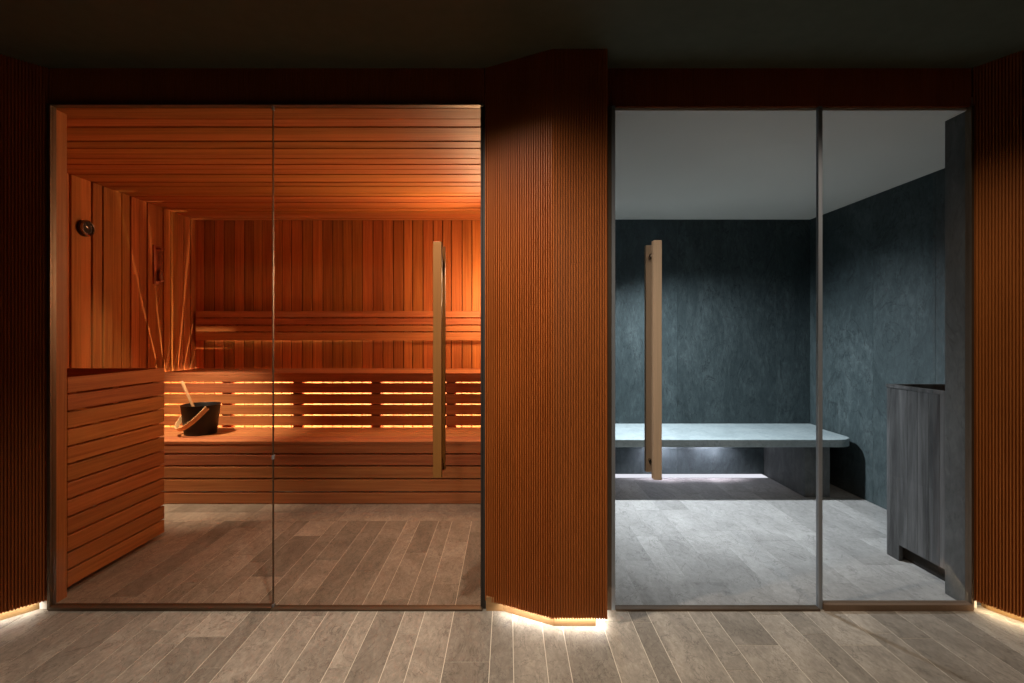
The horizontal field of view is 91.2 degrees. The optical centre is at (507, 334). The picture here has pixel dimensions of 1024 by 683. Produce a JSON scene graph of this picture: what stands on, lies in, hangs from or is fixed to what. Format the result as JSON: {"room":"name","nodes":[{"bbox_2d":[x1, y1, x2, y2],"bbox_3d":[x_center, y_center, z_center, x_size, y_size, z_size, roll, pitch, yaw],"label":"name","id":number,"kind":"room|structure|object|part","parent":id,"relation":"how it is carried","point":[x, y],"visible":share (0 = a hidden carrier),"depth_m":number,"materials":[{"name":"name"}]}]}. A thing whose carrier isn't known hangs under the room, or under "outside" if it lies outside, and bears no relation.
{"room":"spa hallway","nodes":[
{"label":"spa hallway","id":0,"kind":"room"},
{"bbox_2d":[0,54,49,613],"bbox_3d":[-2.327,-0.004,1.879,0.926,2.332,0.098,0,0,-43],"label":"wall","id":1,"kind":"structure","parent":0,"point":[24,86],"depth_m":2.14,"materials":[{"name":"brown wood"}]},
{"bbox_2d":[0,602,39,620],"bbox_3d":[-2.346,1.171,1.893,0.883,0.058,0.124,0,0,-41],"label":"baseboard","id":2,"kind":"structure","parent":1,"relation":"attached to","point":[35,606],"depth_m":2.15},
{"bbox_2d":[40,596,46,608],"bbox_3d":[-2.033,1.171,2.213,0.039,0.058,0.033,0,0,0],"label":"trim","id":3,"kind":"structure","parent":1,"relation":"attached to","point":[43,605],"depth_m":2.20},
{"bbox_2d":[47,104,55,609],"bbox_3d":[-2.005,0.096,2.204,0.014,2.208,0.032,0,0,0],"label":"trim","id":4,"kind":"structure","parent":1,"relation":"attached to","point":[51,111],"depth_m":2.19,"materials":[{"name":"brown metal"}]},
{"bbox_2d":[48,603,271,610],"bbox_3d":[-1.514,1.193,2.199,0.968,0.014,0.042,0,0,0],"label":"trim","id":5,"kind":"structure","parent":1,"relation":"attached to","point":[58,606],"depth_m":2.18,"materials":[{"name":"brown metal"}]},
{"bbox_2d":[56,110,66,602],"bbox_3d":[-2.488,0.062,2.267,0.934,2.275,0.062,0,0,0],"label":"wall","id":6,"kind":"structure","parent":0,"point":[61,118],"depth_m":2.27,"materials":[{"name":"brown wood"}]},
{"bbox_2d":[56,108,480,114],"bbox_3d":[-1.050,-1.042,2.267,1.940,0.066,0.062,0,0,0],"label":"trim","id":7,"kind":"structure","parent":6,"relation":"attached to","point":[68,111],"depth_m":2.26,"materials":[{"name":"brown wood"}]},
{"bbox_2d":[67,173,195,436],"bbox_3d":[-2.937,0.048,3.494,0.048,2.305,2.388,0,0,0],"label":"wall","id":8,"kind":"structure","parent":0,"point":[117,317],"depth_m":3.85,"materials":[{"name":"brown wood"}]},
{"bbox_2d":[76,220,94,236],"bbox_3d":[-2.895,-0.732,3.440,0.042,0.112,0.112,0,0,0],"label":"thermometer","id":9,"kind":"object","parent":8,"relation":"attached to","point":[85,228],"visible":1,"depth_m":3.43,"materials":[{"name":"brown wood"}]},
{"bbox_2d":[153,245,164,284],"bbox_3d":[-2.885,-0.580,4.155,0.058,0.320,0.090,0,0,0],"label":"timer","id":10,"kind":"object","parent":8,"relation":"attached to","point":[157,250],"visible":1,"depth_m":4.14,"materials":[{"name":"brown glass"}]},
{"bbox_2d":[50,68,484,104],"bbox_3d":[-1.058,-1.091,2.216,1.910,0.158,0.035,0,0,0],"label":"lintel","id":11,"kind":"object","parent":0,"point":[68,85],"visible":1,"depth_m":2.20,"materials":[{"name":"brown wood"}]},
{"bbox_2d":[47,103,483,107],"bbox_3d":[-1.059,-1.008,2.204,1.908,0.007,0.032,0,0,0],"label":"trim","id":12,"kind":"structure","parent":11,"relation":"attached to","point":[56,105],"depth_m":2.19,"materials":[{"name":"brown metal"}]},
{"bbox_2d":[67,115,480,219],"bbox_3d":[-1.512,-1.091,3.494,2.865,0.041,2.388,0,0,0],"label":"ceiling","id":13,"kind":"structure","parent":0,"point":[196,167],"depth_m":3.14,"materials":[{"name":"brown wood"}]},
{"bbox_2d":[196,220,480,426],"bbox_3d":[-1.512,0.048,4.706,2.825,2.305,0.036,0,0,0],"label":"wall","id":14,"kind":"structure","parent":0,"point":[320,265],"depth_m":4.69,"materials":[{"name":"brown wood"}]},
{"bbox_2d":[196,311,480,339],"bbox_3d":[-1.496,-0.086,4.657,2.772,0.271,0.061,0,0,0],"label":"backrest","id":15,"kind":"object","parent":14,"relation":"attached to","point":[233,321],"visible":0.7,"depth_m":4.63,"materials":[{"name":"brown wood"}]},
{"bbox_2d":[0,475,1023,682],"bbox_3d":[0.000,1.228,1.900,6.600,0.064,6.000,0,0,0],"label":"floor","id":16,"kind":"structure","parent":0,"point":[325,554],"depth_m":2.17,"materials":[{"name":"brown wood"}]},
{"bbox_2d":[67,368,163,587],"bbox_3d":[-2.459,0.697,2.631,0.871,1.003,0.651,0,0,0],"label":"guard","id":17,"kind":"object","parent":16,"relation":"on","point":[126,402],"visible":0.68,"depth_m":2.59,"materials":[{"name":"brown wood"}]},
{"bbox_3d":[-2.065,0.694,2.360,0.038,0.957,0.040,0,0,0],"label":"post","id":18,"kind":"part","parent":17,"relation":"part of","materials":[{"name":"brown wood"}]},
{"bbox_3d":[-2.065,0.694,2.620,0.038,0.957,0.040,0,0,0],"label":"post","id":19,"kind":"part","parent":17,"relation":"part of","materials":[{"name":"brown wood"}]},
{"bbox_3d":[-2.065,0.694,2.913,0.038,0.957,0.040,0,0,0],"label":"post","id":20,"kind":"part","parent":17,"relation":"part of","materials":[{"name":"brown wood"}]},
{"bbox_2d":[119,427,480,503],"bbox_3d":[-1.500,0.977,3.833,2.793,0.443,0.549,0,0,0],"label":"bench","id":21,"kind":"object","parent":16,"relation":"on","point":[353,441],"visible":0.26,"depth_m":3.56,"materials":[{"name":"brown wood"}]},
{"bbox_3d":[-2.400,0.988,3.604,0.084,0.420,0.038,0,0,0],"label":"post","id":22,"kind":"part","parent":21,"relation":"part of","materials":[{"name":"brown wood"}]},
{"bbox_2d":[174,402,220,435],"bbox_3d":[-2.368,0.641,3.823,0.302,0.225,0.303,0,0,0],"label":"pail","id":23,"kind":"object","parent":21,"relation":"on","point":[201,419],"visible":0.98,"depth_m":3.74,"materials":[{"name":"black wood"}]},
{"bbox_2d":[181,381,193,406],"bbox_3d":[-2.381,0.543,3.840,0.210,0.392,0.092,0,0,0],"label":"ladle","id":24,"kind":"object","parent":23,"relation":"in","point":[182,382],"visible":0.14,"depth_m":3.81,"materials":[{"name":"brown wood"}]},
{"bbox_3d":[-1.765,0.988,3.604,0.084,0.420,0.038,0,0,0],"label":"post","id":25,"kind":"part","parent":21,"relation":"part of","materials":[{"name":"brown wood"}]},
{"bbox_3d":[-1.500,0.766,3.833,2.793,0.022,0.549,0,0,0],"label":"seat","id":26,"kind":"part","parent":21,"relation":"part of","materials":[{"name":"brown wood"}]},
{"bbox_3d":[-1.110,0.988,3.604,0.084,0.420,0.038,0,0,0],"label":"post","id":27,"kind":"part","parent":21,"relation":"part of","materials":[{"name":"brown wood"}]},
{"bbox_2d":[158,368,480,478],"bbox_3d":[-1.500,0.755,4.394,2.793,0.886,0.565,0,0,0],"label":"bench","id":28,"kind":"object","parent":16,"relation":"on","point":[228,377],"visible":0.44,"depth_m":4.11,"materials":[{"name":"brown wood"}]},
{"bbox_3d":[-2.320,0.766,4.154,0.076,0.864,0.035,0,0,0],"label":"post","id":29,"kind":"part","parent":28,"relation":"part of","materials":[{"name":"brown wood"}]},
{"bbox_3d":[-1.735,0.766,4.154,0.076,0.864,0.035,0,0,0],"label":"post","id":30,"kind":"part","parent":28,"relation":"part of","materials":[{"name":"brown wood"}]},
{"bbox_3d":[-1.500,0.999,4.179,2.793,0.397,0.014,0,0,0],"label":"panel","id":31,"kind":"part","parent":28,"relation":"part of","materials":[{"name":"brown wood"}]},
{"bbox_3d":[-1.500,0.323,4.394,2.793,0.022,0.563,0,0,0],"label":"seat","id":32,"kind":"part","parent":28,"relation":"part of","materials":[{"name":"brown wood"}]},
{"bbox_3d":[-1.090,0.766,4.154,0.076,0.864,0.035,0,0,0],"label":"post","id":33,"kind":"part","parent":28,"relation":"part of","materials":[{"name":"brown wood"}]},
{"bbox_3d":[-0.470,0.766,4.154,0.076,0.864,0.035,0,0,0],"label":"post","id":34,"kind":"part","parent":28,"relation":"part of","materials":[{"name":"brown wood"}]},
{"bbox_2d":[615,474,767,477],"bbox_3d":[1.317,1.194,4.244,1.715,0.009,0.107,0,0,0],"label":"light strip","id":35,"kind":"object","parent":16,"relation":"on","point":[616,475],"visible":0.57,"depth_m":4.22,"materials":[{"name":"plastic"}]},
{"bbox_2d":[615,424,848,496],"bbox_3d":[1.520,0.979,3.965,2.132,0.441,0.662,0,0,0],"label":"stone bench","id":36,"kind":"object","parent":16,"relation":"on","point":[789,449],"visible":0.75,"depth_m":3.75,"materials":[{"name":"stone"}]},
{"bbox_2d":[816,106,822,608],"bbox_3d":[1.367,0.100,2.202,0.018,2.201,0.020,0,0,0],"label":"trim","id":37,"kind":"structure","parent":16,"relation":"on","point":[819,110],"depth_m":2.19,"materials":[{"name":"metal"}]},
{"bbox_2d":[886,384,944,580],"bbox_3d":[2.323,0.733,2.538,0.514,0.932,0.415,0,0,0],"label":"cabinet","id":38,"kind":"object","parent":16,"relation":"on","point":[915,412],"visible":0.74,"depth_m":2.54,"materials":[{"name":"grey wood"}]},
{"bbox_3d":[2.085,0.742,2.729,0.030,0.914,0.023,0,0,0],"label":"corner post","id":39,"kind":"part","parent":38,"relation":"part of","materials":[{"name":"grey wood"}]},
{"bbox_2d":[0,0,1023,71],"bbox_3d":[0.000,-1.305,0.570,6.600,0.270,3.340,0,0,0],"label":"ceiling","id":40,"kind":"structure","parent":0,"point":[51,34],"depth_m":1.93,"materials":[{"name":"black paint"}]},
{"bbox_2d":[485,49,606,618],"bbox_3d":[0.153,-0.004,2.140,0.507,2.332,0.180,0,0,0],"label":"pillar","id":41,"kind":"structure","parent":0,"point":[546,112],"depth_m":2.07,"materials":[{"name":"brown wood"}]},
{"bbox_2d":[271,605,481,610],"bbox_3d":[-0.571,1.196,2.196,0.917,0.009,0.036,0,0,0],"label":"trim","id":42,"kind":"structure","parent":41,"relation":"attached to","point":[276,607],"depth_m":2.18,"materials":[{"name":"brown metal"}]},
{"bbox_2d":[482,105,485,608],"bbox_3d":[-0.106,0.096,2.210,0.016,2.208,0.024,0,0,0],"label":"trim","id":43,"kind":"structure","parent":41,"relation":"attached to","point":[483,107],"depth_m":2.20,"materials":[{"name":"brown wood"}]},
{"bbox_2d":[486,596,595,625],"bbox_3d":[0.134,1.171,2.149,0.457,0.058,0.162,0,0,0],"label":"baseboard","id":44,"kind":"structure","parent":41,"relation":"attached to","point":[490,606],"depth_m":2.10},
{"bbox_2d":[607,106,614,609],"bbox_3d":[0.440,0.100,2.204,0.056,2.201,0.032,0,0,0],"label":"trim","id":45,"kind":"structure","parent":41,"relation":"attached to","point":[610,109],"depth_m":2.19,"materials":[{"name":"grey metal"}]},
{"bbox_2d":[615,605,819,610],"bbox_3d":[0.913,1.196,2.196,0.888,0.009,0.036,0,0,0],"label":"trim","id":46,"kind":"structure","parent":41,"relation":"attached to","point":[617,607],"depth_m":2.18,"materials":[{"name":"brown metal"}]},
{"bbox_2d":[645,240,661,479],"bbox_3d":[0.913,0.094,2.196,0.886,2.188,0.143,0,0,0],"label":"door handle","id":47,"kind":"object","parent":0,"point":[653,253],"depth_m":2.13,"materials":[{"name":"brown wood"}]},
{"bbox_3d":[0.634,0.106,2.141,0.035,1.016,0.032,0,0,0],"label":"handle","id":48,"kind":"part","parent":47,"relation":"part of","materials":[{"name":"brown wood"}]},
{"bbox_2d":[615,220,809,474],"bbox_3d":[1.520,0.095,4.320,2.140,2.210,0.040,0,0,0],"label":"wall","id":49,"kind":"structure","parent":0,"point":[736,293],"depth_m":4.30,"materials":[{"name":"blue stone"}]},
{"bbox_2d":[607,68,970,107],"bbox_3d":[1.222,-1.086,2.205,1.626,0.168,0.013,0,0,0],"label":"lintel","id":50,"kind":"object","parent":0,"point":[626,88],"visible":0.99,"depth_m":2.20,"materials":[{"name":"brown wood"}]},
{"bbox_2d":[615,97,972,219],"bbox_3d":[1.525,-1.020,3.276,2.210,0.060,2.128,0,0,0],"label":"ceiling","id":51,"kind":"structure","parent":0,"point":[671,163],"depth_m":2.80,"materials":[{"name":"paint"}]},
{"bbox_2d":[810,168,944,509],"bbox_3d":[2.610,0.095,3.310,0.040,2.210,2.020,0,0,0],"label":"wall","id":52,"kind":"structure","parent":0,"point":[884,252],"depth_m":3.56,"materials":[{"name":"blue stone"}]},
{"bbox_2d":[945,112,980,604],"bbox_3d":[2.317,0.105,2.272,0.587,2.189,0.101,0,0,0],"label":"wall","id":53,"kind":"structure","parent":0,"point":[955,126],"depth_m":2.27,"materials":[{"name":"grey stone"}]},
{"bbox_2d":[823,600,973,610],"bbox_3d":[1.699,1.187,2.198,0.646,0.027,0.040,0,0,0],"label":"trim","id":54,"kind":"structure","parent":53,"relation":"attached to","point":[828,605],"depth_m":2.18,"materials":[{"name":"brown metal"}]},
{"bbox_2d":[971,50,1023,617],"bbox_3d":[2.227,-0.004,1.894,0.078,2.332,0.746,0,0,-32],"label":"wall","id":55,"kind":"structure","parent":0,"point":[997,87],"depth_m":2.13,"materials":[{"name":"brown wood"}]},
{"bbox_2d":[965,106,973,604],"bbox_3d":[2.028,0.100,2.204,0.012,2.201,0.032,0,0,0],"label":"trim","id":56,"kind":"structure","parent":55,"relation":"attached to","point":[969,114],"depth_m":2.20,"materials":[{"name":"brown metal"}]},
{"bbox_2d":[981,603,1023,621],"bbox_3d":[2.261,1.171,1.915,0.088,0.058,0.707,0,0,-35],"label":"baseboard","id":57,"kind":"structure","parent":55,"relation":"attached to","point":[985,606],"depth_m":2.15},
{"bbox_3d":[-1.515,0.090,2.201,0.965,2.188,0.010,0,0,0],"label":"window","id":58,"kind":"structure","parent":0,"visible":0},
{"bbox_2d":[272,106,481,607],"bbox_3d":[-0.574,0.097,2.196,0.920,2.199,0.143,0,0,0],"label":"door","id":59,"kind":"structure","parent":58,"relation":"attached to","point":[439,252],"depth_m":2.19,"materials":[{"name":"clear glass"}]},
{"bbox_3d":[-0.300,0.105,2.141,0.036,1.002,0.032,0,0,0],"label":"handle","id":60,"kind":"part","parent":59,"relation":"part of","materials":[{"name":"brown wood"}]}
]}

